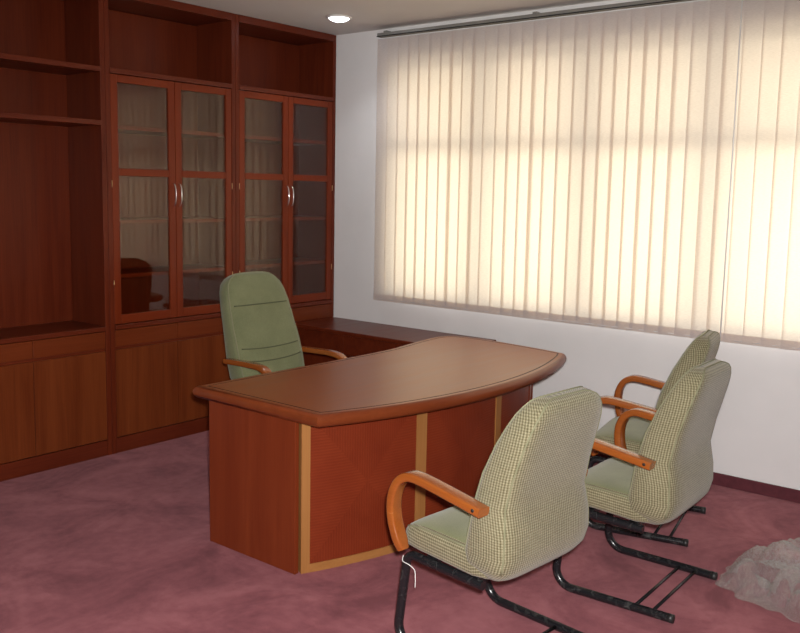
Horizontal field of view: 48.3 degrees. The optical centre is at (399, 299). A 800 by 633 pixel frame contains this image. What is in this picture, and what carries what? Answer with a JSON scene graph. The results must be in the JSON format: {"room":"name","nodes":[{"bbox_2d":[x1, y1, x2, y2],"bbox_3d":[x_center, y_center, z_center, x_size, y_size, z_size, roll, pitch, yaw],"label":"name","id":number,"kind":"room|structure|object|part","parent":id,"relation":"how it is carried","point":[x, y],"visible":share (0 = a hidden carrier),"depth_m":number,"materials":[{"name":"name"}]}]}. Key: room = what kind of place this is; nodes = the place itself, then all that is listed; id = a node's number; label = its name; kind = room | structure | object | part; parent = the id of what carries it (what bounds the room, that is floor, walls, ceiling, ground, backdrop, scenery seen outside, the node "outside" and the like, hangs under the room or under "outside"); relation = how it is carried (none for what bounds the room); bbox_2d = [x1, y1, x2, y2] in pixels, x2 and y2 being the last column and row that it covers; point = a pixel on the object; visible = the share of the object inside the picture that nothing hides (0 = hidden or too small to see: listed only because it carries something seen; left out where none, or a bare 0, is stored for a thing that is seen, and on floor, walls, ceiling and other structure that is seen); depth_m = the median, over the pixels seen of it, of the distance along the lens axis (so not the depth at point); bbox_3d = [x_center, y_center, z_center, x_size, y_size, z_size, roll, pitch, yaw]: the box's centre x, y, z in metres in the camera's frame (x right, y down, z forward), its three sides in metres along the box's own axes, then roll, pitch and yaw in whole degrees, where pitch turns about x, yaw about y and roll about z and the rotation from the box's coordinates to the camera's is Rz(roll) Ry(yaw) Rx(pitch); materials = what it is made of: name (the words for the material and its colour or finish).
{"room":"private office","nodes":[
{"label":"private office","id":0,"kind":"room"},
{"bbox_2d":[174,0,608,34],"bbox_3d":[-0.178,-1.452,2.297,6.900,0.100,6.640,7,9,38],"label":"ceiling","id":1,"kind":"structure","parent":0,"point":[367,15],"depth_m":5.52,"materials":[{"name":"paint"}]},
{"bbox_2d":[326,14,351,21],"bbox_3d":[-0.395,-1.817,5.773,0.168,0.031,0.168,7,9,38],"label":"recessed light","id":2,"kind":"object","parent":1,"relation":"in","point":[336,17],"visible":1,"depth_m":5.73,"materials":[{"name":"white plastic"}]},
{"bbox_2d":[329,17,348,21],"bbox_3d":[-0.395,-1.816,5.774,0.134,0.028,0.134,7,9,38],"label":"diffuser","id":3,"kind":"object","parent":2,"relation":"attached to","point":[336,19],"depth_m":5.74,"materials":[{"name":"white plastic"}]},
{"bbox_2d":[0,430,799,632],"bbox_3d":[-0.230,1.307,2.636,6.900,0.060,6.640,7,9,38],"label":"floor","id":4,"kind":"structure","parent":0,"point":[120,542],"depth_m":3.70,"materials":[{"name":"carpet"}]},
{"bbox_2d":[0,0,112,481],"bbox_3d":[-2.125,-0.395,4.885,0.373,2.698,0.958,7,9,38],"label":"bookcase","id":5,"kind":"object","parent":4,"relation":"on","point":[56,401],"visible":1,"depth_m":5.10,"materials":[{"name":"brown wood"}]},
{"bbox_3d":[-2.148,0.289,4.688,0.020,0.097,0.445,7,9,38],"label":"drawer","id":6,"kind":"part","parent":5,"relation":"part of","materials":[{"name":"brown wood"}]},
{"bbox_3d":[-2.155,0.618,4.728,0.020,0.528,0.445,7,9,38],"label":"cupboard door","id":7,"kind":"part","parent":5,"relation":"part of","materials":[{"name":"brown wood"}]},
{"bbox_3d":[-2.263,-0.437,4.992,0.018,2.550,0.898,7,9,38],"label":"panel","id":8,"kind":"part","parent":5,"relation":"part of","materials":[{"name":"brown wood"}]},
{"bbox_3d":[-2.104,-1.279,4.772,0.350,0.028,0.898,7,9,38],"label":"shelf","id":9,"kind":"part","parent":5,"relation":"part of","materials":[{"name":"brown wood"}]},
{"bbox_3d":[-2.109,-0.983,4.809,0.350,0.028,0.898,7,9,38],"label":"shelf","id":10,"kind":"part","parent":5,"relation":"part of","materials":[{"name":"brown wood"}]},
{"bbox_3d":[-2.014,0.327,4.872,0.024,0.019,0.898,7,9,38],"label":"rail","id":11,"kind":"part","parent":5,"relation":"part of","materials":[{"name":"brown wood"}]},
{"bbox_2d":[0,320,105,343],"bbox_3d":[-2.130,0.190,4.951,0.355,0.028,0.898,7,9,38],"label":"countertop","id":12,"kind":"structure","parent":5,"relation":"on","point":[64,328],"depth_m":5.02,"materials":[{"name":"brown wood"}]},
{"bbox_3d":[-1.867,0.252,5.034,0.020,0.097,0.445,7,9,38],"label":"drawer","id":13,"kind":"part","parent":5,"relation":"part of","materials":[{"name":"brown wood"}]},
{"bbox_3d":[-1.873,0.581,5.074,0.020,0.528,0.445,7,9,38],"label":"cupboard door","id":14,"kind":"part","parent":5,"relation":"part of","materials":[{"name":"brown wood"}]},
{"bbox_3d":[-1.837,-0.434,5.246,0.365,2.698,0.030,7,9,38],"label":"panel","id":15,"kind":"part","parent":5,"relation":"part of","materials":[{"name":"brown wood"}]},
{"bbox_2d":[103,0,235,453],"bbox_3d":[-1.512,-0.474,5.617,0.400,2.698,0.954,7,9,38],"label":"bookcase","id":16,"kind":"object","parent":4,"relation":"on","point":[169,65],"visible":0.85,"depth_m":5.67,"materials":[{"name":"brown wood"}]},
{"bbox_3d":[-1.817,-0.437,5.271,0.365,2.698,0.030,7,9,38],"label":"panel","id":17,"kind":"part","parent":16,"relation":"part of","materials":[{"name":"brown wood"}]},
{"bbox_3d":[-1.518,-1.285,5.245,0.021,0.045,0.350,7,9,38],"label":"rail","id":18,"kind":"part","parent":16,"relation":"part of","materials":[{"name":"brown wood"}]},
{"bbox_3d":[-1.528,-0.758,5.310,0.021,0.044,0.350,7,9,38],"label":"rail","id":19,"kind":"part","parent":16,"relation":"part of","materials":[{"name":"brown wood"}]},
{"bbox_3d":[-1.545,0.209,5.429,0.020,0.097,0.443,7,9,38],"label":"drawer","id":20,"kind":"part","parent":16,"relation":"part of","materials":[{"name":"brown wood"}]},
{"bbox_3d":[-1.544,0.098,5.415,0.021,0.055,0.350,7,9,38],"label":"rail","id":21,"kind":"part","parent":16,"relation":"part of","materials":[{"name":"brown wood"}]},
{"bbox_3d":[-1.552,0.538,5.470,0.020,0.528,0.443,7,9,38],"label":"cupboard door","id":22,"kind":"part","parent":16,"relation":"part of","materials":[{"name":"brown wood"}]},
{"bbox_3d":[-1.661,-0.517,5.733,0.018,2.550,0.894,7,9,38],"label":"panel","id":23,"kind":"part","parent":16,"relation":"part of","materials":[{"name":"brown wood"}]},
{"bbox_2d":[115,312,221,329],"bbox_3d":[-1.527,0.110,5.692,0.355,0.028,0.894,7,9,38],"label":"countertop","id":24,"kind":"structure","parent":16,"relation":"on","point":[218,314],"depth_m":5.51,"materials":[{"name":"brown wood"}]},
{"bbox_3d":[-1.412,0.248,5.613,0.024,0.019,0.894,7,9,38],"label":"rail","id":25,"kind":"part","parent":16,"relation":"part of","materials":[{"name":"brown wood"}]},
{"bbox_3d":[-1.501,-1.359,5.513,0.350,0.028,0.894,7,9,38],"label":"shelf","id":26,"kind":"part","parent":16,"relation":"part of","materials":[{"name":"brown wood"}]},
{"bbox_3d":[-1.522,-1.050,5.563,0.312,0.024,0.894,7,9,38],"label":"shelf","id":27,"kind":"part","parent":16,"relation":"part of","materials":[{"name":"brown wood"}]},
{"bbox_3d":[-1.532,-0.504,5.630,0.312,0.024,0.894,7,9,38],"label":"shelf","id":28,"kind":"part","parent":16,"relation":"part of","materials":[{"name":"brown wood"}]},
{"bbox_3d":[-1.538,-0.186,5.669,0.312,0.024,0.894,7,9,38],"label":"shelf","id":29,"kind":"part","parent":16,"relation":"part of","materials":[{"name":"brown wood"}]},
{"bbox_3d":[-1.382,-0.645,5.465,0.039,0.148,0.008,7,9,38],"label":"handle","id":30,"kind":"part","parent":16,"relation":"part of","materials":[{"name":"silver metal"}]},
{"bbox_3d":[-1.355,-0.649,5.498,0.039,0.148,0.008,7,9,38],"label":"handle","id":31,"kind":"part","parent":16,"relation":"part of","materials":[{"name":"silver metal"}]},
{"bbox_3d":[-1.265,0.172,5.774,0.020,0.097,0.443,7,9,38],"label":"drawer","id":32,"kind":"part","parent":16,"relation":"part of","materials":[{"name":"brown wood"}]},
{"bbox_3d":[-1.263,0.061,5.761,0.021,0.055,0.350,7,9,38],"label":"rail","id":33,"kind":"part","parent":16,"relation":"part of","materials":[{"name":"brown wood"}]},
{"bbox_3d":[-1.237,-1.322,5.591,0.021,0.045,0.350,7,9,38],"label":"rail","id":34,"kind":"part","parent":16,"relation":"part of","materials":[{"name":"brown wood"}]},
{"bbox_3d":[-1.247,-0.795,5.655,0.021,0.044,0.350,7,9,38],"label":"rail","id":35,"kind":"part","parent":16,"relation":"part of","materials":[{"name":"brown wood"}]},
{"bbox_3d":[-1.271,0.501,5.814,0.020,0.528,0.443,7,9,38],"label":"cupboard door","id":36,"kind":"part","parent":16,"relation":"part of","materials":[{"name":"brown wood"}]},
{"bbox_3d":[-1.236,-0.514,5.985,0.365,2.698,0.030,7,9,38],"label":"panel","id":37,"kind":"part","parent":16,"relation":"part of","materials":[{"name":"brown wood"}]},
{"bbox_2d":[219,271,346,379],"bbox_3d":[-0.655,0.411,5.078,0.681,1.105,0.640,7,9,39],"label":"chair","id":38,"kind":"object","parent":4,"relation":"on","point":[261,335],"visible":0.57,"depth_m":5.11,"materials":[{"name":"green fabric"}]},
{"bbox_3d":[-0.815,0.474,4.850,0.404,0.276,0.061,7,9,42],"label":"armrest","id":39,"kind":"part","parent":38,"relation":"part of","materials":[{"name":"brown wood"}]},
{"bbox_3d":[-0.794,0.177,5.170,0.308,0.662,0.504,7,9,39],"label":"backrest","id":40,"kind":"part","parent":38,"relation":"part of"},
{"bbox_3d":[-0.454,0.428,5.279,0.404,0.276,0.061,6,9,37],"label":"armrest","id":41,"kind":"part","parent":38,"relation":"part of","materials":[{"name":"brown wood"}]},
{"bbox_2d":[235,14,335,322],"bbox_3d":[-0.913,-0.553,6.355,0.400,2.698,0.950,7,9,38],"label":"bookcase","id":42,"kind":"object","parent":4,"relation":"on","point":[285,75],"visible":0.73,"depth_m":6.49,"materials":[{"name":"brown wood"}]},
{"bbox_3d":[-1.216,-0.516,6.010,0.365,2.698,0.030,7,9,38],"label":"panel","id":43,"kind":"part","parent":42,"relation":"part of","materials":[{"name":"brown wood"}]},
{"bbox_3d":[-0.927,-0.837,6.049,0.021,0.044,0.348,7,9,38],"label":"rail","id":44,"kind":"part","parent":42,"relation":"part of","materials":[{"name":"brown wood"}]},
{"bbox_3d":[-0.917,-1.365,5.984,0.021,0.045,0.348,7,9,38],"label":"rail","id":45,"kind":"part","parent":42,"relation":"part of","materials":[{"name":"brown wood"}]},
{"bbox_3d":[-1.061,-0.596,6.471,0.018,2.550,0.890,7,9,38],"label":"panel","id":46,"kind":"part","parent":42,"relation":"part of","materials":[{"name":"brown wood"}]},
{"bbox_3d":[-0.938,-0.266,6.407,0.312,0.024,0.890,7,9,38],"label":"shelf","id":47,"kind":"part","parent":42,"relation":"part of","materials":[{"name":"brown wood"}]},
{"bbox_3d":[-0.932,-0.583,6.368,0.312,0.024,0.890,7,9,38],"label":"shelf","id":48,"kind":"part","parent":42,"relation":"part of","materials":[{"name":"brown wood"}]},
{"bbox_3d":[-0.922,-1.129,6.301,0.312,0.024,0.890,7,9,38],"label":"shelf","id":49,"kind":"part","parent":42,"relation":"part of","materials":[{"name":"brown wood"}]},
{"bbox_3d":[-0.901,-1.438,6.251,0.350,0.028,0.890,7,9,38],"label":"shelf","id":50,"kind":"part","parent":42,"relation":"part of","materials":[{"name":"brown wood"}]},
{"bbox_3d":[-0.664,-0.018,6.497,0.021,0.055,0.348,7,9,38],"label":"rail","id":51,"kind":"part","parent":42,"relation":"part of","materials":[{"name":"brown wood"}]},
{"bbox_3d":[-0.648,-0.874,6.392,0.021,0.044,0.348,7,9,38],"label":"rail","id":52,"kind":"part","parent":42,"relation":"part of","materials":[{"name":"brown wood"}]},
{"bbox_3d":[-0.638,-1.401,6.327,0.021,0.045,0.348,7,9,38],"label":"rail","id":53,"kind":"part","parent":42,"relation":"part of","materials":[{"name":"brown wood"}]},
{"bbox_2d":[290,299,331,307],"bbox_3d":[-0.927,0.031,6.430,0.355,0.028,0.890,7,9,38],"label":"countertop","id":54,"kind":"structure","parent":42,"relation":"on","point":[310,303],"depth_m":6.50,"materials":[{"name":"brown wood"}]},
{"bbox_3d":[-0.666,0.093,6.511,0.020,0.097,0.441,7,9,38],"label":"drawer","id":55,"kind":"part","parent":42,"relation":"part of","materials":[{"name":"brown wood"}]},
{"bbox_3d":[-0.812,0.168,6.351,0.024,0.019,0.890,7,9,38],"label":"rail","id":56,"kind":"part","parent":42,"relation":"part of","materials":[{"name":"brown wood"}]},
{"bbox_3d":[-0.637,-0.593,6.721,0.365,2.698,0.030,7,9,38],"label":"panel","id":57,"kind":"part","parent":42,"relation":"part of","materials":[{"name":"brown wood"}]},
{"bbox_2d":[193,336,566,574],"bbox_3d":[0.073,0.696,4.450,1.037,0.720,1.996,7,9,38],"label":"executive desk","id":58,"kind":"object","parent":4,"relation":"on","point":[305,461],"visible":0.96,"depth_m":3.88,"materials":[{"name":"brown wood"}]},
{"bbox_3d":[-0.636,0.784,3.838,0.546,0.668,0.022,7,9,38],"label":"panel","id":59,"kind":"part","parent":58,"relation":"part of","materials":[{"name":"brown wood"}]},
{"bbox_3d":[-0.396,0.807,3.692,0.038,0.668,0.033,-2,8,-27],"label":"post","id":60,"kind":"part","parent":58,"relation":"part of","materials":[{"name":"brown wood"}]},
{"bbox_3d":[-0.160,1.107,3.882,0.537,0.036,0.049,-4,8,-34],"label":"rail","id":61,"kind":"part","parent":58,"relation":"part of","materials":[{"name":"brown wood"}]},
{"bbox_3d":[-0.154,0.775,3.839,0.537,0.632,0.036,-4,8,-34],"label":"modesty panel","id":62,"kind":"part","parent":58,"relation":"part of","materials":[{"name":"brown wood"}]},
{"bbox_3d":[0.084,0.776,4.019,0.060,0.668,0.033,-5,9,-42],"label":"post","id":63,"kind":"part","parent":58,"relation":"part of","materials":[{"name":"brown wood"}]},
{"bbox_3d":[0.292,0.735,4.239,0.037,0.632,0.554,7,9,40],"label":"modesty panel","id":64,"kind":"part","parent":58,"relation":"part of","materials":[{"name":"brown wood"}]},
{"bbox_3d":[0.476,0.727,4.481,0.033,0.668,0.058,5,8,32],"label":"post","id":65,"kind":"part","parent":58,"relation":"part of","materials":[{"name":"brown wood"}]},
{"bbox_3d":[0.603,0.681,4.721,0.034,0.632,0.493,4,8,25],"label":"modesty panel","id":66,"kind":"part","parent":58,"relation":"part of","materials":[{"name":"brown wood"}]},
{"bbox_3d":[0.705,0.671,4.966,0.033,0.668,0.043,3,7,18],"label":"post","id":67,"kind":"part","parent":58,"relation":"part of","materials":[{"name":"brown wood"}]},
{"bbox_3d":[0.533,0.645,5.156,0.509,0.668,0.032,7,9,38],"label":"panel","id":68,"kind":"part","parent":58,"relation":"part of","materials":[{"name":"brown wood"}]},
{"bbox_2d":[295,317,495,365],"bbox_3d":[-0.082,0.530,6.110,1.440,0.640,0.464,7,9,38],"label":"side desk","id":69,"kind":"object","parent":4,"relation":"on","point":[352,338],"visible":0.2,"depth_m":6.10,"materials":[{"name":"brown wood"}]},
{"bbox_3d":[-0.556,0.284,6.217,0.446,0.133,0.018,7,9,38],"label":"drawer","id":70,"kind":"part","parent":69,"relation":"part of","materials":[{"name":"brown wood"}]},
{"bbox_3d":[-0.561,0.551,6.250,0.446,0.395,0.018,7,9,38],"label":"cupboard door","id":71,"kind":"part","parent":69,"relation":"part of","materials":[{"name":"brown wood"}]},
{"bbox_3d":[-0.206,0.326,5.937,0.446,0.133,0.018,7,9,38],"label":"drawer","id":72,"kind":"part","parent":69,"relation":"part of","materials":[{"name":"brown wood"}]},
{"bbox_2d":[386,386,601,632],"bbox_3d":[0.358,0.747,3.090,0.541,0.961,0.642,8,10,44],"label":"chair","id":73,"kind":"object","parent":4,"relation":"on","point":[529,509],"visible":1,"depth_m":2.89,"materials":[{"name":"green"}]},
{"bbox_3d":[0.116,0.726,2.925,0.401,0.288,0.061,7,9,42],"label":"armrest","id":74,"kind":"part","parent":73,"relation":"part of","materials":[{"name":"brown wood"}]},
{"bbox_3d":[0.316,0.821,3.140,0.392,0.124,0.498,8,10,44],"label":"seat","id":75,"kind":"part","parent":73,"relation":"part of","materials":[{"name":"green fabric"}]},
{"bbox_3d":[0.454,0.596,2.980,0.282,0.626,0.512,8,10,44],"label":"backrest","id":76,"kind":"part","parent":73,"relation":"part of","materials":[{"name":"fabric"}]},
{"bbox_2d":[553,358,730,623],"bbox_3d":[0.996,0.694,3.615,0.541,0.961,0.642,6,9,37],"label":"chair","id":77,"kind":"object","parent":4,"relation":"on","point":[671,471],"visible":0.88,"depth_m":3.40,"materials":[{"name":"green fabric"}]},
{"bbox_3d":[0.949,0.769,3.659,0.392,0.124,0.498,6,9,37],"label":"seat","id":78,"kind":"part","parent":77,"relation":"part of","materials":[{"name":"green fabric"}]},
{"bbox_3d":[0.775,0.678,3.423,0.401,0.288,0.061,6,9,35],"label":"armrest","id":79,"kind":"part","parent":77,"relation":"part of","materials":[{"name":"brown wood"}]},
{"bbox_3d":[1.123,0.629,3.871,0.401,0.288,0.061,7,9,39],"label":"armrest","id":80,"kind":"part","parent":77,"relation":"part of","materials":[{"name":"brown wood"}]},
{"bbox_3d":[1.102,0.543,3.516,0.282,0.626,0.512,6,9,37],"label":"backrest","id":81,"kind":"part","parent":77,"relation":"part of","materials":[{"name":"fabric"}]},
{"bbox_2d":[588,329,719,546],"bbox_3d":[1.230,0.610,4.336,0.541,0.961,0.642,5,8,27],"label":"chair","id":82,"kind":"object","parent":4,"relation":"on","point":[704,348],"visible":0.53,"depth_m":4.16,"materials":[{"name":"green fabric"}]},
{"bbox_3d":[1.178,0.686,4.373,0.392,0.124,0.498,5,8,27],"label":"seat","id":83,"kind":"part","parent":82,"relation":"part of","materials":[{"name":"green fabric"}]},
{"bbox_3d":[1.045,0.598,4.110,0.401,0.288,0.061,4,8,26],"label":"armrest","id":84,"kind":"part","parent":82,"relation":"part of","materials":[{"name":"brown wood"}]},
{"bbox_3d":[1.311,0.542,4.610,0.401,0.288,0.061,5,8,29],"label":"armrest","id":85,"kind":"part","parent":82,"relation":"part of","materials":[{"name":"brown wood"}]},
{"bbox_3d":[1.348,0.456,4.256,0.282,0.626,0.512,5,8,27],"label":"backrest","id":86,"kind":"part","parent":82,"relation":"part of","materials":[{"name":"fabric"}]},
{"bbox_2d":[334,0,799,489],"bbox_3d":[1.808,-0.329,4.941,6.900,2.700,0.240,7,9,38],"label":"wall","id":87,"kind":"structure","parent":0,"point":[756,434],"depth_m":5.46,"materials":[{"name":"white paint"}]},
{"bbox_2d":[373,0,744,341],"bbox_3d":[0.808,-0.810,5.480,2.498,1.857,0.100,7,9,38],"label":"vertical blind","id":88,"kind":"object","parent":87,"relation":"attached to","point":[579,169],"visible":0.98,"depth_m":5.31,"materials":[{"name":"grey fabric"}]},
{"bbox_3d":[0.819,-1.706,5.362,2.478,0.026,0.048,7,9,38],"label":"head rail","id":89,"kind":"part","parent":88,"relation":"part of","materials":[{"name":"grey metal"}]},
{"bbox_3d":[0.782,0.100,5.581,2.418,0.003,0.003,7,9,38],"label":"link chain","id":90,"kind":"part","parent":88,"relation":"part of","materials":[{"name":"white plastic"}]},
{"bbox_3d":[1.738,-0.671,4.680,0.012,1.790,0.009,7,9,38],"label":"control cord","id":91,"kind":"part","parent":88,"relation":"part of","materials":[{"name":"white plastic"}]},
{"bbox_2d":[590,453,799,502],"bbox_3d":[2.504,1.082,4.363,4.840,0.068,0.014,7,9,38],"label":"baseboard","id":92,"kind":"structure","parent":87,"relation":"attached to","point":[770,490],"depth_m":4.82,"materials":[{"name":"brown wood"}]},
{"bbox_2d":[723,0,799,350],"bbox_3d":[2.280,-0.639,4.310,1.297,1.857,0.087,7,9,38],"label":"vertical blind","id":93,"kind":"object","parent":87,"relation":"attached to","point":[762,308],"visible":1,"depth_m":4.60,"materials":[{"name":"grey fabric"}]}
]}

